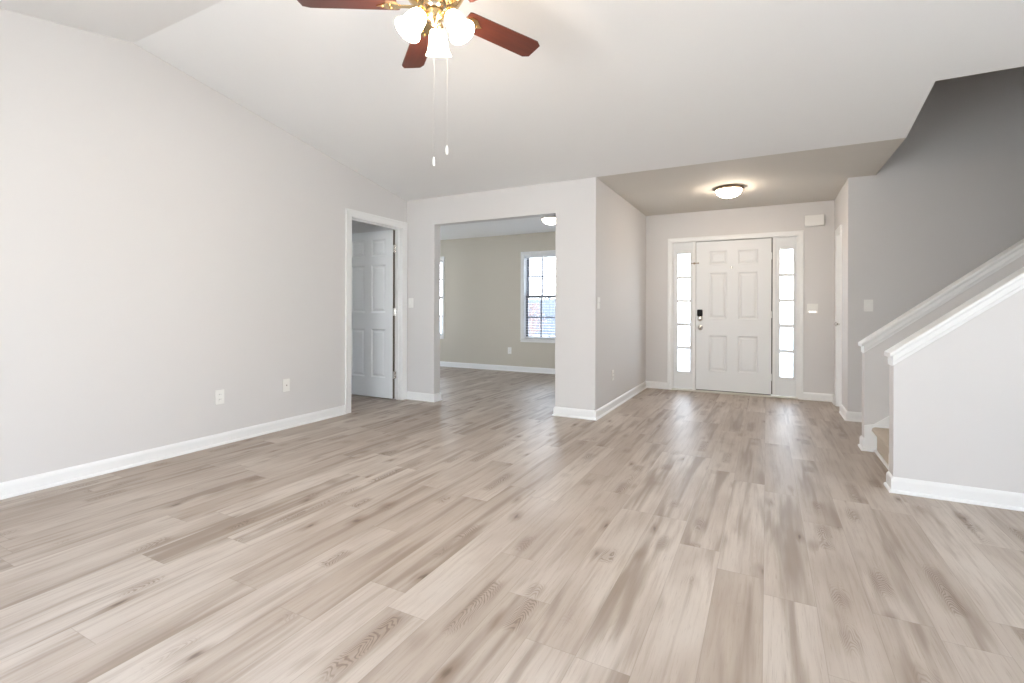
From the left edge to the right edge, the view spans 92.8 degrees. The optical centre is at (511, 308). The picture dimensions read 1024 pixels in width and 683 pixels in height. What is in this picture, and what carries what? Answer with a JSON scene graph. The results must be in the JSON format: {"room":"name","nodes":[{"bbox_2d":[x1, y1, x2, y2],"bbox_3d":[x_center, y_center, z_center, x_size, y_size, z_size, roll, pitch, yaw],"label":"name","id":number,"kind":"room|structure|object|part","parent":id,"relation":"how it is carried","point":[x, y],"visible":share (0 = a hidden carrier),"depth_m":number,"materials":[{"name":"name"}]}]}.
{"room":"empty living room","nodes":[
{"label":"empty living room","id":0,"kind":"room"},
{"bbox_2d":[0,8,406,482],"bbox_3d":[-2.678,-0.381,3.504,0.115,2.968,5.733,0,0,28],"label":"wall","id":1,"kind":"structure","parent":0,"point":[166,245],"depth_m":3.48,"materials":[{"name":"white paint"}]},
{"bbox_2d":[0,405,345,499],"bbox_3d":[-2.850,1.056,3.032,0.024,0.094,4.742,0,0,28],"label":"baseboard","id":2,"kind":"structure","parent":1,"relation":"attached to","point":[12,488],"depth_m":3.49,"materials":[{"name":"white paint"}]},
{"bbox_2d":[215,389,223,404],"bbox_3d":[-2.373,0.715,3.960,0.010,0.116,0.074,0,0,28],"label":"wall outlet","id":3,"kind":"object","parent":1,"relation":"attached to","point":[219,394],"visible":1,"depth_m":3.95,"materials":[{"name":"white plastic"}]},
{"bbox_2d":[283,379,289,391],"bbox_3d":[-2.086,0.705,4.509,0.011,0.116,0.074,0,0,28],"label":"wall outlet","id":4,"kind":"object","parent":1,"relation":"attached to","point":[286,382],"visible":1,"depth_m":4.51,"materials":[{"name":"white plastic"}]},
{"bbox_2d":[345,208,406,413],"bbox_3d":[-1.925,0.021,5.782,0.922,2.169,0.978,0,0,28],"label":"door","id":5,"kind":"structure","parent":1,"relation":"in","point":[375,262],"depth_m":6.00,"materials":[{"name":"white paint"}]},
{"bbox_2d":[352,177,599,409],"bbox_3d":[-1.782,-0.114,6.337,5.977,2.440,0.120,0,0,28],"label":"wall partition","id":6,"kind":"structure","parent":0,"point":[574,203],"depth_m":5.10,"materials":[{"name":"white paint"}]},
{"bbox_2d":[408,298,412,307],"bbox_3d":[-1.243,-0.074,5.979,0.074,0.116,0.016,0,0,28],"label":"light switch","id":7,"kind":"object","parent":6,"relation":"attached to","point":[410,300],"visible":1,"depth_m":5.98,"materials":[{"name":"white plastic"}]},
{"bbox_2d":[406,391,442,401],"bbox_3d":[-1.072,1.061,5.964,0.425,0.094,0.168,0,0,28],"label":"baseboard","id":8,"kind":"structure","parent":6,"relation":"attached to","point":[428,397],"depth_m":5.89,"materials":[{"name":"white paint"}]},
{"bbox_2d":[440,232,555,368],"bbox_3d":[-0.434,-0.110,9.048,5.857,2.440,0.160,0,0,28],"label":"wall","id":9,"kind":"structure","parent":0,"point":[482,275],"depth_m":8.96,"materials":[{"name":"beige paint"}]},
{"bbox_2d":[440,256,443,338],"bbox_3d":[-1.720,-0.219,9.693,1.000,1.592,0.185,0,0,28],"label":"window","id":10,"kind":"structure","parent":9,"relation":"in","point":[441,258],"depth_m":9.41,"materials":[{"name":"white glass"}]},
{"bbox_2d":[440,361,554,373],"bbox_3d":[-1.143,1.061,7.697,5.857,0.094,2.887,0,0,28],"label":"baseboard","id":11,"kind":"structure","parent":9,"relation":"attached to","point":[442,363],"depth_m":8.83,"materials":[{"name":"white paint"}]},
{"bbox_2d":[520,250,554,342],"bbox_3d":[0.632,-0.212,8.466,1.015,1.592,0.185,0,0,28],"label":"window","id":12,"kind":"structure","parent":9,"relation":"in","point":[524,315],"depth_m":8.62,"materials":[{"name":"white paint"}]},
{"bbox_3d":[0.664,-0.575,8.527,0.887,0.748,0.028,0,0,28],"label":"sash","id":13,"kind":"part","parent":12,"relation":"part of","materials":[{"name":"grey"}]},
{"bbox_3d":[0.618,0.534,8.444,1.015,0.020,0.135,0,0,28],"label":"sill","id":14,"kind":"part","parent":12,"relation":"part of","materials":[{"name":"white paint"}]},
{"bbox_2d":[524,254,554,338],"bbox_3d":[0.622,-0.216,8.447,0.883,1.464,0.056,0,0,28],"label":"window blind","id":15,"kind":"object","parent":12,"relation":"attached to","point":[541,256],"visible":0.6,"depth_m":8.50,"materials":[{"name":"white plastic"}]},
{"bbox_3d":[0.620,0.503,8.447,0.883,0.026,0.052,0,0,28],"label":"rail","id":16,"kind":"part","parent":15,"relation":"part of","materials":[{"name":"white plastic"}]},
{"bbox_3d":[0.648,0.145,8.500,0.887,0.764,0.028,0,0,28],"label":"sash","id":17,"kind":"part","parent":12,"relation":"part of","materials":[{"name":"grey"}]},
{"bbox_2d":[0,366,1023,682],"bbox_3d":[0.012,1.171,3.489,12.000,0.120,9.700,0,0,28],"label":"floor","id":18,"kind":"structure","parent":0,"point":[479,533],"depth_m":2.19,"materials":[{"name":"brown wood"}]},
{"bbox_2d":[864,416,888,469],"bbox_3d":[4.044,-0.131,2.716,3.276,2.509,0.882,0,0,28],"label":"staircase","id":19,"kind":"structure","parent":18,"relation":"on","point":[876,436],"depth_m":3.78,"materials":[{"name":"white wood"}]},
{"bbox_3d":[2.650,1.109,3.442,0.019,0.020,0.880,0,0,28],"label":"shoe moulding","id":20,"kind":"part","parent":19,"relation":"part of","materials":[{"name":"white paint"}]},
{"bbox_2d":[0,0,1023,239],"bbox_3d":[0.168,-1.648,3.750,12.020,0.656,9.000,0,0,28],"label":"ceiling","id":21,"kind":"structure","parent":0,"point":[609,87],"depth_m":3.47,"materials":[{"name":"white paint"}]},
{"bbox_2d":[297,0,539,165],"bbox_3d":[-0.331,-1.252,2.190,1.150,1.210,1.173,0,0,28],"label":"ceiling fan","id":22,"kind":"object","parent":21,"relation":"hanging from","point":[430,39],"visible":1,"depth_m":2.22,"materials":[{"name":"mahogany wood"},{"name":"polished brass"},{"name":"frosted white glass"}]},
{"bbox_3d":[-0.736,-1.378,2.196,0.440,0.006,0.126,0,12,-3],"label":"blade","id":23,"kind":"part","parent":22,"relation":"part of","materials":[{"name":"brown wood"}]},
{"bbox_3d":[-0.451,-1.261,2.150,0.121,0.144,0.134,0,0,28],"label":"lamp shade","id":24,"kind":"part","parent":22,"relation":"part of","materials":[{"name":"white glass"}]},
{"bbox_3d":[-0.435,-1.274,2.158,0.052,0.082,0.064,0,0,28],"label":"bulb","id":25,"kind":"part","parent":22,"relation":"part of","materials":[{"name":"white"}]},
{"bbox_3d":[-0.490,-1.377,2.575,0.126,0.006,0.440,-12,4,-21],"label":"blade","id":26,"kind":"part","parent":22,"relation":"part of","materials":[{"name":"brown wood"}]},
{"bbox_3d":[-0.404,-1.322,2.179,0.059,0.055,0.071,0,0,28],"label":"lamp arm","id":27,"kind":"part","parent":22,"relation":"part of","materials":[{"name":"gold metal"}]},
{"bbox_3d":[-0.354,-1.322,2.284,0.059,0.055,0.078,0,0,28],"label":"lamp arm","id":28,"kind":"part","parent":22,"relation":"part of","materials":[{"name":"gold metal"}]},
{"bbox_3d":[-0.357,-1.261,2.342,0.123,0.144,0.133,0,0,28],"label":"lamp shade","id":29,"kind":"part","parent":22,"relation":"part of","materials":[{"name":"white glass"}]},
{"bbox_3d":[-0.288,-1.322,2.190,0.086,0.055,0.056,0,0,28],"label":"lamp arm","id":30,"kind":"part","parent":22,"relation":"part of","materials":[{"name":"gold metal"}]},
{"bbox_3d":[-0.249,-1.274,2.171,0.068,0.082,0.052,0,0,28],"label":"bulb","id":31,"kind":"part","parent":22,"relation":"part of","materials":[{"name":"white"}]},
{"bbox_3d":[-0.235,-1.260,2.164,0.137,0.144,0.124,0,0,28],"label":"lamp shade","id":32,"kind":"part","parent":22,"relation":"part of","materials":[{"name":"white glass"}]},
{"bbox_3d":[-0.053,-1.376,2.459,0.440,0.006,0.126,0,-12,-39],"label":"blade","id":33,"kind":"part","parent":22,"relation":"part of","materials":[{"name":"brown wood"}]},
{"bbox_2d":[541,215,555,224],"bbox_3d":[0.564,-1.265,7.039,0.304,0.121,0.304,0,0,28],"label":"ceiling light","id":34,"kind":"object","parent":21,"relation":"attached to","point":[550,220],"visible":0.77,"depth_m":6.94,"materials":[{"name":"white glass"}]},
{"bbox_2d":[714,184,743,198],"bbox_3d":[2.358,-1.260,5.302,0.304,0.121,0.304,0,0,28],"label":"ceiling light","id":35,"kind":"object","parent":21,"relation":"attached to","point":[732,190],"visible":1,"depth_m":5.21,"materials":[{"name":"white glass"}]},
{"bbox_2d":[599,181,645,407],"bbox_3d":[1.510,-0.104,6.314,0.120,2.440,2.887,0,0,28],"label":"wall","id":36,"kind":"structure","parent":0,"point":[622,227],"depth_m":5.77,"materials":[{"name":"white paint"}]},
{"bbox_2d":[597,297,599,308],"bbox_3d":[0.892,-0.062,4.983,0.016,0.116,0.074,0,0,28],"label":"light switch","id":37,"kind":"object","parent":36,"relation":"attached to","point":[598,298],"visible":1,"depth_m":4.97,"materials":[{"name":"white plastic"}]},
{"bbox_2d":[552,381,666,420],"bbox_3d":[1.285,1.068,5.950,0.501,0.094,2.395,0,0,34],"label":"baseboard","id":38,"kind":"structure","parent":36,"relation":"attached to","point":[602,411],"depth_m":5.17,"materials":[{"name":"white paint"}]},
{"bbox_2d":[645,200,833,393],"bbox_3d":[2.991,-0.100,6.453,2.378,2.440,0.150,0,0,28],"label":"wall","id":39,"kind":"structure","parent":0,"point":[818,328],"depth_m":6.18,"materials":[{"name":"white paint"}]},
{"bbox_2d":[667,230,803,399],"bbox_3d":[2.912,0.072,6.458,1.625,2.096,0.195,0,0,28],"label":"door","id":40,"kind":"structure","parent":39,"relation":"in","point":[735,300],"depth_m":6.41,"materials":[{"name":"white paint"}]},
{"bbox_3d":[2.369,0.050,6.724,0.204,1.658,0.014,0,0,28],"label":"glazing frame","id":41,"kind":"part","parent":40,"relation":"part of","materials":[{"name":"white glass"}]},
{"bbox_3d":[3.465,0.053,6.152,0.187,1.658,0.014,0,0,28],"label":"glazing frame","id":42,"kind":"part","parent":40,"relation":"part of","materials":[{"name":"white glass"}]},
{"bbox_2d":[807,304,817,312],"bbox_3d":[3.695,-0.007,5.995,0.116,0.116,0.011,0,0,28],"label":"wall control","id":43,"kind":"object","parent":39,"relation":"attached to","point":[811,308],"visible":1,"depth_m":6.00,"materials":[{"name":"white plastic"}]},
{"bbox_2d":[805,214,823,226],"bbox_3d":[3.702,-1.083,5.970,0.204,0.132,0.052,0,0,28],"label":"door chime","id":44,"kind":"object","parent":39,"relation":"attached to","point":[810,220],"visible":1,"depth_m":5.95,"materials":[{"name":"white plastic"}]},
{"bbox_2d":[803,392,834,404],"bbox_3d":[3.697,1.076,5.869,0.320,0.094,0.230,0,0,28],"label":"baseboard","id":45,"kind":"structure","parent":39,"relation":"attached to","point":[806,395],"depth_m":5.95,"materials":[{"name":"white paint"}]},
{"bbox_2d":[834,176,862,411],"bbox_3d":[3.691,-0.097,5.370,0.125,2.440,1.124,0,0,28],"label":"wall","id":46,"kind":"structure","parent":0,"point":[848,204],"depth_m":4.89,"materials":[{"name":"white paint"}]},
{"bbox_2d":[834,225,841,410],"bbox_3d":[3.719,0.104,5.461,0.160,2.037,0.449,0,0,28],"label":"door","id":47,"kind":"structure","parent":46,"relation":"in","point":[838,232],"depth_m":5.62,"materials":[{"name":"white paint"}]},
{"bbox_2d":[862,255,1023,436],"bbox_3d":[3.980,-0.334,3.312,2.610,2.914,0.115,0,0,28],"label":"wall","id":48,"kind":"structure","parent":0,"point":[875,366],"depth_m":3.80,"materials":[{"name":"white paint"}]},
{"bbox_2d":[858,435,872,451],"bbox_3d":[3.965,1.076,3.318,2.634,0.094,0.163,0,0,28],"label":"baseboard","id":49,"kind":"structure","parent":48,"relation":"attached to","point":[861,445],"depth_m":3.86,"materials":[{"name":"white paint"}]},
{"bbox_2d":[858,239,1023,352],"bbox_3d":[3.971,-0.735,3.317,2.632,2.178,0.166,0,0,28],"label":"stair rail","id":50,"kind":"object","parent":48,"relation":"attached to","point":[1015,251],"visible":1,"depth_m":3.64,"materials":[{"name":"white paint"}]},
{"bbox_2d":[863,66,1023,338],"bbox_3d":[5.047,-1.373,4.098,3.450,5.000,0.120,0,0,28],"label":"wall","id":51,"kind":"structure","parent":0,"point":[949,200],"depth_m":4.55,"materials":[{"name":"grey paint"}]},
{"bbox_2d":[839,404,861,421],"bbox_3d":[5.018,1.080,4.270,3.549,0.094,0.453,0,0,28],"label":"baseboard","id":52,"kind":"structure","parent":51,"relation":"attached to","point":[847,415],"depth_m":4.88,"materials":[{"name":"white paint"}]},
{"bbox_2d":[864,300,872,310],"bbox_3d":[3.522,-0.034,4.815,0.074,0.116,0.016,0,0,28],"label":"light switch","id":53,"kind":"object","parent":51,"relation":"attached to","point":[868,304],"visible":1,"depth_m":4.82,"materials":[{"name":"white plastic"}]},
{"bbox_2d":[889,288,1023,492],"bbox_3d":[3.096,0.042,2.648,1.660,2.157,0.115,0,0,28],"label":"wall","id":54,"kind":"structure","parent":0,"point":[956,403],"depth_m":2.83,"materials":[{"name":"white paint"}]},
{"bbox_2d":[884,267,1023,365],"bbox_3d":[3.088,-0.359,2.653,1.682,1.421,0.166,0,0,28],"label":"stair rail","id":55,"kind":"object","parent":54,"relation":"attached to","point":[1013,283],"visible":1,"depth_m":2.85,"materials":[{"name":"white paint"}]},
{"bbox_2d":[884,471,1023,511],"bbox_3d":[3.504,1.075,2.434,2.634,0.094,0.163,0,0,28],"label":"baseboard","id":56,"kind":"structure","parent":54,"relation":"attached to","point":[898,485],"depth_m":2.83,"materials":[{"name":"white paint"}]},
{"label":"outside","id":57,"kind":"structure","parent":0,"visible":0},
{"bbox_2d":[440,317,792,376],"bbox_3d":[4.555,1.270,41.156,90.000,0.210,62.810,0,0,28],"label":"ground","id":58,"kind":"structure","parent":57,"point":[786,334],"depth_m":16.77,"materials":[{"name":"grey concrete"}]},
{"bbox_2d":[529,303,546,335],"bbox_3d":[0.832,0.504,20.414,1.211,1.529,1.191,0,0,28],"label":"shrub","id":59,"kind":"object","parent":58,"relation":"on","point":[531,323],"visible":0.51,"depth_m":20.34,"materials":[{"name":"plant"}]},
{"bbox_2d":[529,298,554,336],"bbox_3d":[1.678,0.366,21.757,7.344,1.800,0.130,0,0,28],"label":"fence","id":60,"kind":"object","parent":58,"relation":"on","point":[548,306],"visible":0.05,"depth_m":21.77,"materials":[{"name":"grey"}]}
]}

